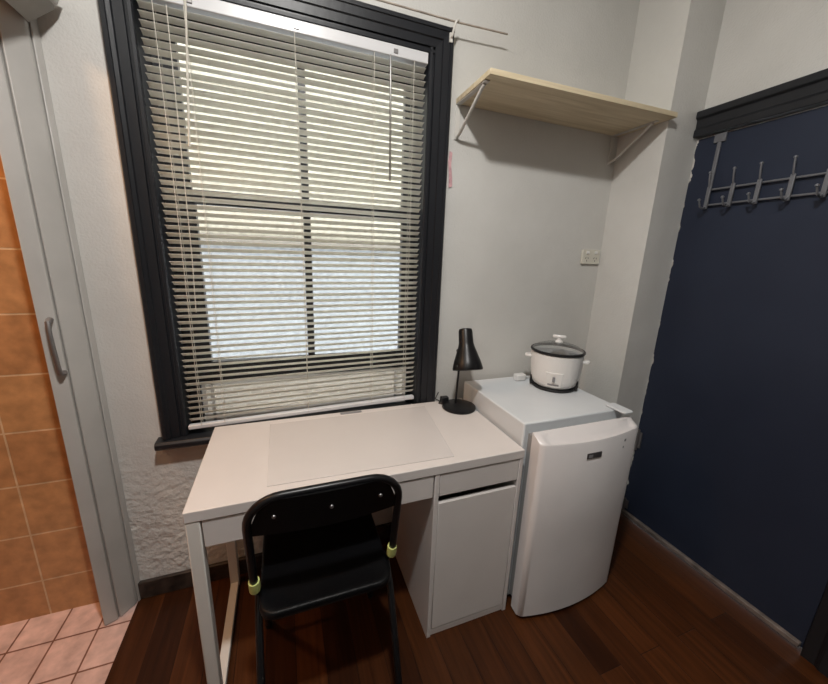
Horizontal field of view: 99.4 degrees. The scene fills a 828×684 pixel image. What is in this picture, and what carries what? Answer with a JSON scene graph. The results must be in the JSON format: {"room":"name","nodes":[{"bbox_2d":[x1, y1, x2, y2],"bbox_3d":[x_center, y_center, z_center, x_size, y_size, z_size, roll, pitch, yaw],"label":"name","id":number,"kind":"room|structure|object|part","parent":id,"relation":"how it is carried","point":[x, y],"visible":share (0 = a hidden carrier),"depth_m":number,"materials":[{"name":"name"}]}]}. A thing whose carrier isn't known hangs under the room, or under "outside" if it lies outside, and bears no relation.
{"room":"studio apartment","nodes":[
{"label":"studio apartment","id":0,"kind":"room"},
{"bbox_2d":[0,0,639,625],"bbox_3d":[-0.563,-0.434,1.350,3.950,2.920,0.178,-3,15,-20],"label":"wall","id":1,"kind":"structure","parent":0,"point":[524,201],"depth_m":1.37,"materials":[{"name":"paint"}]},
{"bbox_2d":[138,522,391,598],"bbox_3d":[-0.091,0.943,1.776,2.163,0.078,0.016,-3,15,-20],"label":"baseboard","id":2,"kind":"structure","parent":1,"relation":"attached to","point":[179,580],"depth_m":1.46,"materials":[{"name":"black wood"}]},
{"bbox_2d":[98,0,454,450],"bbox_3d":[-0.416,-0.403,1.394,1.142,1.559,0.252,-3,15,-20],"label":"window","id":3,"kind":"structure","parent":1,"relation":"in","point":[120,23],"depth_m":1.26,"materials":[{"name":"black wood"}]},
{"bbox_3d":[-0.863,-0.380,1.132,0.077,1.510,0.036,-3,15,-20],"label":"architrave","id":4,"kind":"part","parent":3,"relation":"part of","materials":[{"name":"black wood"}]},
{"bbox_3d":[-0.408,0.350,1.482,1.142,0.036,0.054,-3,15,-20],"label":"sill","id":5,"kind":"part","parent":3,"relation":"part of","materials":[{"name":"black wood"}]},
{"bbox_3d":[-0.432,-0.802,1.343,0.916,0.577,0.032,-3,15,-20],"label":"sash","id":6,"kind":"part","parent":3,"relation":"part of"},
{"bbox_2d":[136,0,427,429],"bbox_3d":[-0.397,-0.368,1.308,0.906,1.396,0.054,-3,15,-20],"label":"blind","id":7,"kind":"object","parent":3,"relation":"attached to","point":[214,12],"visible":1,"depth_m":1.25,"materials":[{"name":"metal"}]},
{"bbox_3d":[-0.783,-0.341,1.181,0.004,1.348,0.029,-3,15,-20],"label":"ladder cord","id":8,"kind":"part","parent":7,"relation":"part of","materials":[{"name":"white fabric"}]},
{"bbox_3d":[-0.714,-0.557,1.124,0.067,0.935,0.013,-4,15,-23],"label":"lift cord","id":9,"kind":"part","parent":7,"relation":"part of","materials":[{"name":"white fabric"}]},
{"bbox_3d":[-0.709,-0.345,1.208,0.004,1.346,0.029,-3,15,-20],"label":"ladder cord","id":10,"kind":"part","parent":7,"relation":"part of","materials":[{"name":"white fabric"}]},
{"bbox_3d":[-0.427,0.287,1.477,0.902,0.040,0.024,-3,15,-20],"label":"rail","id":11,"kind":"part","parent":7,"relation":"part of","materials":[{"name":"white metal"}]},
{"bbox_3d":[-0.417,-0.365,1.314,0.004,1.337,0.029,-3,15,-20],"label":"ladder cord","id":12,"kind":"part","parent":7,"relation":"part of","materials":[{"name":"white fabric"}]},
{"bbox_3d":[-0.167,-0.381,1.404,0.004,1.330,0.029,-3,15,-20],"label":"ladder cord","id":13,"kind":"part","parent":7,"relation":"part of","materials":[{"name":"white fabric"}]},
{"bbox_3d":[-0.026,-0.390,1.455,0.004,1.326,0.029,-3,15,-20],"label":"ladder cord","id":14,"kind":"part","parent":7,"relation":"part of","materials":[{"name":"white fabric"}]},
{"bbox_3d":[-0.438,-0.210,1.443,0.916,0.706,0.032,-3,15,-20],"label":"sash","id":15,"kind":"part","parent":3,"relation":"part of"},
{"bbox_2d":[202,366,405,421],"bbox_3d":[-0.442,0.222,1.550,0.850,0.176,0.016,-3,15,-20],"label":"screen","id":16,"kind":"object","parent":3,"relation":"in","point":[363,370],"visible":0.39,"depth_m":1.52,"materials":[{"name":"white plastic"}]},
{"bbox_3d":[-0.365,-1.094,1.137,1.085,0.092,0.037,-3,15,-20],"label":"architrave","id":17,"kind":"part","parent":3,"relation":"part of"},
{"bbox_3d":[0.076,-0.429,1.475,0.091,1.510,0.036,-3,15,-20],"label":"architrave","id":18,"kind":"part","parent":3,"relation":"part of","materials":[{"name":"black wood"}]},
{"bbox_2d":[376,0,507,42],"bbox_3d":[-0.303,-1.121,1.121,1.408,0.070,0.034,-3,15,-20],"label":"curtain rod","id":19,"kind":"object","parent":3,"relation":"attached to","point":[456,21],"visible":1,"depth_m":1.27,"materials":[{"name":"white metal"}]},
{"bbox_2d":[448,151,451,187],"bbox_3d":[0.150,-0.711,1.448,0.023,0.138,0.004,-3,15,-20],"label":"paper strip","id":20,"kind":"object","parent":1,"relation":"attached to","point":[450,152],"visible":1,"depth_m":1.45,"materials":[{"name":"pink paper"}]},
{"bbox_2d":[454,68,677,164],"bbox_3d":[0.621,-0.882,1.432,0.880,0.146,0.276,-3,15,-20],"label":"wall shelf","id":21,"kind":"object","parent":1,"relation":"attached to","point":[496,90],"visible":1,"depth_m":1.38,"materials":[{"name":"brown wood"}]},
{"bbox_2d":[580,249,599,263],"bbox_3d":[0.906,-0.436,1.798,0.114,0.072,0.016,-3,15,-20],"label":"power outlet","id":22,"kind":"object","parent":1,"relation":"attached to","point":[587,256],"visible":1,"depth_m":1.79,"materials":[{"name":"beige plastic"}]},
{"bbox_2d":[0,513,827,683],"bbox_3d":[0.264,1.593,-0.553,3.800,0.061,4.845,-3,15,-20],"label":"floor","id":23,"kind":"structure","parent":0,"point":[656,618],"depth_m":1.29,"materials":[{"name":"brown wood"}]},
{"bbox_2d":[242,474,402,683],"bbox_3d":[-0.277,0.721,1.101,0.420,0.814,0.462,-3,15,-20],"label":"folding chair","id":24,"kind":"object","parent":23,"relation":"on","point":[322,545],"visible":1,"depth_m":1.00,"materials":[{"name":"black plastic"}]},
{"bbox_2d":[248,576,260,594],"bbox_3d":[-0.435,0.663,0.956,0.030,0.043,0.036,-3,15,-20],"label":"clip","id":25,"kind":"object","parent":24,"relation":"in","point":[254,586],"depth_m":0.94,"materials":[{"name":"yellow plastic"}]},
{"bbox_3d":[-0.427,0.942,0.981,0.022,0.415,0.238,-3,15,-20],"label":"leg","id":26,"kind":"part","parent":24,"relation":"part of","materials":[{"name":"black metal"}]},
{"bbox_3d":[-0.222,0.424,0.908,0.374,0.118,0.045,-3,15,-20],"label":"backrest","id":27,"kind":"part","parent":24,"relation":"part of","materials":[{"name":"black plastic"}]},
{"bbox_3d":[-0.292,0.685,1.138,0.373,0.029,0.346,-3,15,-20],"label":"seat","id":28,"kind":"part","parent":24,"relation":"part of","materials":[{"name":"black plastic"}]},
{"bbox_2d":[387,543,396,557],"bbox_3d":[-0.069,0.644,1.090,0.030,0.043,0.036,-3,15,-20],"label":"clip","id":29,"kind":"object","parent":24,"relation":"in","point":[391,549],"depth_m":1.08,"materials":[{"name":"plastic"}]},
{"bbox_3d":[-0.065,0.923,1.113,0.022,0.415,0.238,-3,15,-20],"label":"leg","id":30,"kind":"part","parent":24,"relation":"part of","materials":[{"name":"black metal"}]},
{"bbox_2d":[182,398,524,683],"bbox_3d":[-0.193,0.703,1.377,1.052,0.724,0.487,-3,15,-20],"label":"desk","id":31,"kind":"object","parent":23,"relation":"on","point":[458,513],"visible":0.78,"depth_m":1.25,"materials":[{"name":"white wood"}]},
{"bbox_3d":[-0.592,0.798,1.004,0.034,0.688,0.034,-3,15,-20],"label":"leg","id":32,"kind":"part","parent":31,"relation":"part of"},
{"bbox_3d":[-0.681,1.068,1.287,0.030,0.024,0.414,-3,15,-20],"label":"foot rail","id":33,"kind":"part","parent":31,"relation":"part of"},
{"bbox_3d":[-0.748,0.711,1.417,0.034,0.652,0.034,-3,15,-20],"label":"leg","id":34,"kind":"part","parent":31,"relation":"part of","materials":[{"name":"white metal"}]},
{"bbox_3d":[-0.311,0.449,1.211,0.661,0.083,0.376,-3,15,-20],"label":"drawer","id":35,"kind":"part","parent":31,"relation":"part of","materials":[{"name":"white wood"}]},
{"bbox_2d":[340,410,361,414],"bbox_3d":[-0.269,0.300,1.494,0.090,0.002,0.016,-3,15,-20],"label":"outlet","id":36,"kind":"object","parent":31,"relation":"attached to","point":[358,411],"depth_m":1.49,"materials":[{"name":"grey plastic"}]},
{"bbox_2d":[267,406,453,486],"bbox_3d":[-0.186,0.353,1.288,0.645,0.002,0.412,-3,15,-20],"label":"desk mat","id":37,"kind":"object","parent":31,"relation":"on","point":[304,450],"visible":1,"depth_m":1.24,"materials":[{"name":"white plastic"}]},
{"bbox_2d":[435,328,482,414],"bbox_3d":[0.206,0.120,1.537,0.162,0.366,0.194,-3,15,-20],"label":"desk lamp","id":38,"kind":"object","parent":31,"relation":"on","point":[467,358],"visible":1,"depth_m":1.50,"materials":[{"name":"black metal"}]},
{"bbox_3d":[0.198,0.154,1.562,0.020,0.254,0.010,-3,15,-20],"label":"stem","id":39,"kind":"part","parent":38,"relation":"part of","materials":[{"name":"black metal"}]},
{"bbox_3d":[0.229,0.045,1.492,0.136,0.198,0.128,13,17,37],"label":"lamp shade","id":40,"kind":"part","parent":38,"relation":"part of","materials":[{"name":"black metal"}]},
{"bbox_3d":[0.216,0.797,1.302,0.309,0.542,0.016,-3,15,-20],"label":"cabinet door","id":41,"kind":"part","parent":31,"relation":"part of","materials":[{"name":"white wood"}]},
{"bbox_3d":[0.162,0.421,1.394,0.309,0.083,0.396,-3,15,-20],"label":"cabinet drawer","id":42,"kind":"part","parent":31,"relation":"part of","materials":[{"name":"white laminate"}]},
{"bbox_2d":[463,375,637,616],"bbox_3d":[0.556,0.630,1.603,0.487,0.814,0.584,-3,15,-20],"label":"fridge","id":43,"kind":"object","parent":23,"relation":"on","point":[578,446],"visible":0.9,"depth_m":1.35,"materials":[{"name":"white metal"}]},
{"bbox_2d":[513,373,529,380],"bbox_3d":[0.583,0.168,1.754,0.188,0.032,0.038,-3,15,-20],"label":"plug","id":44,"kind":"object","parent":43,"relation":"on","point":[517,376],"visible":0.9,"depth_m":1.72,"materials":[{"name":"white plastic"}]},
{"bbox_2d":[525,334,589,392],"bbox_3d":[0.664,0.088,1.639,0.239,0.248,0.239,-3,15,-20],"label":"rice cooker","id":45,"kind":"object","parent":43,"relation":"on","point":[556,368],"visible":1,"depth_m":1.57,"materials":[{"name":"white plastic"}]},
{"bbox_3d":[0.621,0.170,1.562,0.075,0.071,0.026,8,15,22],"label":"control panel","id":46,"kind":"part","parent":45,"relation":"part of","materials":[{"name":"white plastic"}]},
{"bbox_2d":[536,347,578,354],"bbox_3d":[0.664,0.104,1.643,0.211,0.108,0.211,-3,15,-20],"label":"pot","id":47,"kind":"object","parent":45,"relation":"on","point":[555,350],"depth_m":1.71,"materials":[{"name":"glass"}]},
{"bbox_3d":[0.667,0.016,1.621,0.223,0.032,0.223,-3,15,-20],"label":"lid glass","id":48,"kind":"part","parent":45,"relation":"part of","materials":[{"name":"clear glass"}]},
{"bbox_3d":[0.668,-0.015,1.614,0.036,0.034,0.056,-8,17,-37],"label":"lid knob","id":49,"kind":"part","parent":45,"relation":"part of","materials":[{"name":"white plastic"}]},
{"bbox_3d":[0.645,0.696,1.381,0.478,0.777,0.080,-3,15,-20],"label":"door","id":50,"kind":"part","parent":43,"relation":"part of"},
{"bbox_2d":[579,0,726,505],"bbox_3d":[1.108,-0.468,1.743,0.202,2.920,0.241,-3,15,-20],"label":"wall pier","id":51,"kind":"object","parent":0,"point":[675,43],"visible":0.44,"depth_m":1.62,"materials":[{"name":"paint"}]},
{"bbox_2d":[698,0,827,139],"bbox_3d":[2.030,0.047,-0.240,0.120,2.920,4.722,-3,15,-20],"label":"wall","id":52,"kind":"structure","parent":0,"point":[763,44],"depth_m":1.33,"materials":[{"name":"paint"}]},
{"bbox_2d":[621,68,827,677],"bbox_3d":[1.369,0.088,1.371,0.071,2.034,0.872,-3,15,-20],"label":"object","id":53,"kind":"structure","parent":52,"relation":"in","point":[728,472],"depth_m":1.40,"materials":[{"name":"blue paint"}]},
{"bbox_2d":[697,132,827,208],"bbox_3d":[1.346,-0.649,1.212,0.074,0.303,0.642,-3,15,-20],"label":"hook rack","id":54,"kind":"object","parent":53,"relation":"hanging from","point":[719,138],"visible":1,"depth_m":1.35,"materials":[{"name":"grey metal"}]},
{"bbox_3d":[1.367,-0.553,1.245,0.008,0.070,0.600,-3,15,-20],"label":"rail","id":55,"kind":"part","parent":54,"relation":"part of","materials":[{"name":"grey metal"}]},
{"bbox_3d":[1.490,0.230,1.029,0.050,1.927,0.098,-3,15,-20],"label":"frame post","id":56,"kind":"part","parent":53,"relation":"part of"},
{"bbox_3d":[-0.283,0.168,-1.084,0.080,2.920,4.722,-3,15,-20],"label":"wall","id":57,"kind":"structure","parent":0,"visible":0},
{"bbox_2d":[0,0,140,624],"bbox_3d":[-0.908,0.142,0.751,0.167,2.060,0.942,-3,15,-20],"label":"door","id":58,"kind":"structure","parent":57,"relation":"in","point":[30,149],"depth_m":1.06,"materials":[{"name":"wood"}]},
{"bbox_3d":[-1.084,0.019,1.057,0.025,0.186,0.040,-3,15,-20],"label":"pull handle","id":59,"kind":"part","parent":58,"relation":"part of","materials":[{"name":"metal"}]},
{"label":"outside","id":60,"kind":"structure","parent":0,"visible":0},
{"bbox_3d":[-1.689,1.111,5.459,11.000,0.100,7.250,-3,15,-20],"label":"ground","id":61,"kind":"structure","parent":60,"visible":0},
{"bbox_2d":[177,43,403,359],"bbox_3d":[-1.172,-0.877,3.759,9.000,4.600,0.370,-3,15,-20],"label":"window glass","id":62,"kind":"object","parent":61,"relation":"on","point":[180,61],"visible":0.02,"depth_m":3.58,"materials":[{"name":"clear glass"}]}
]}

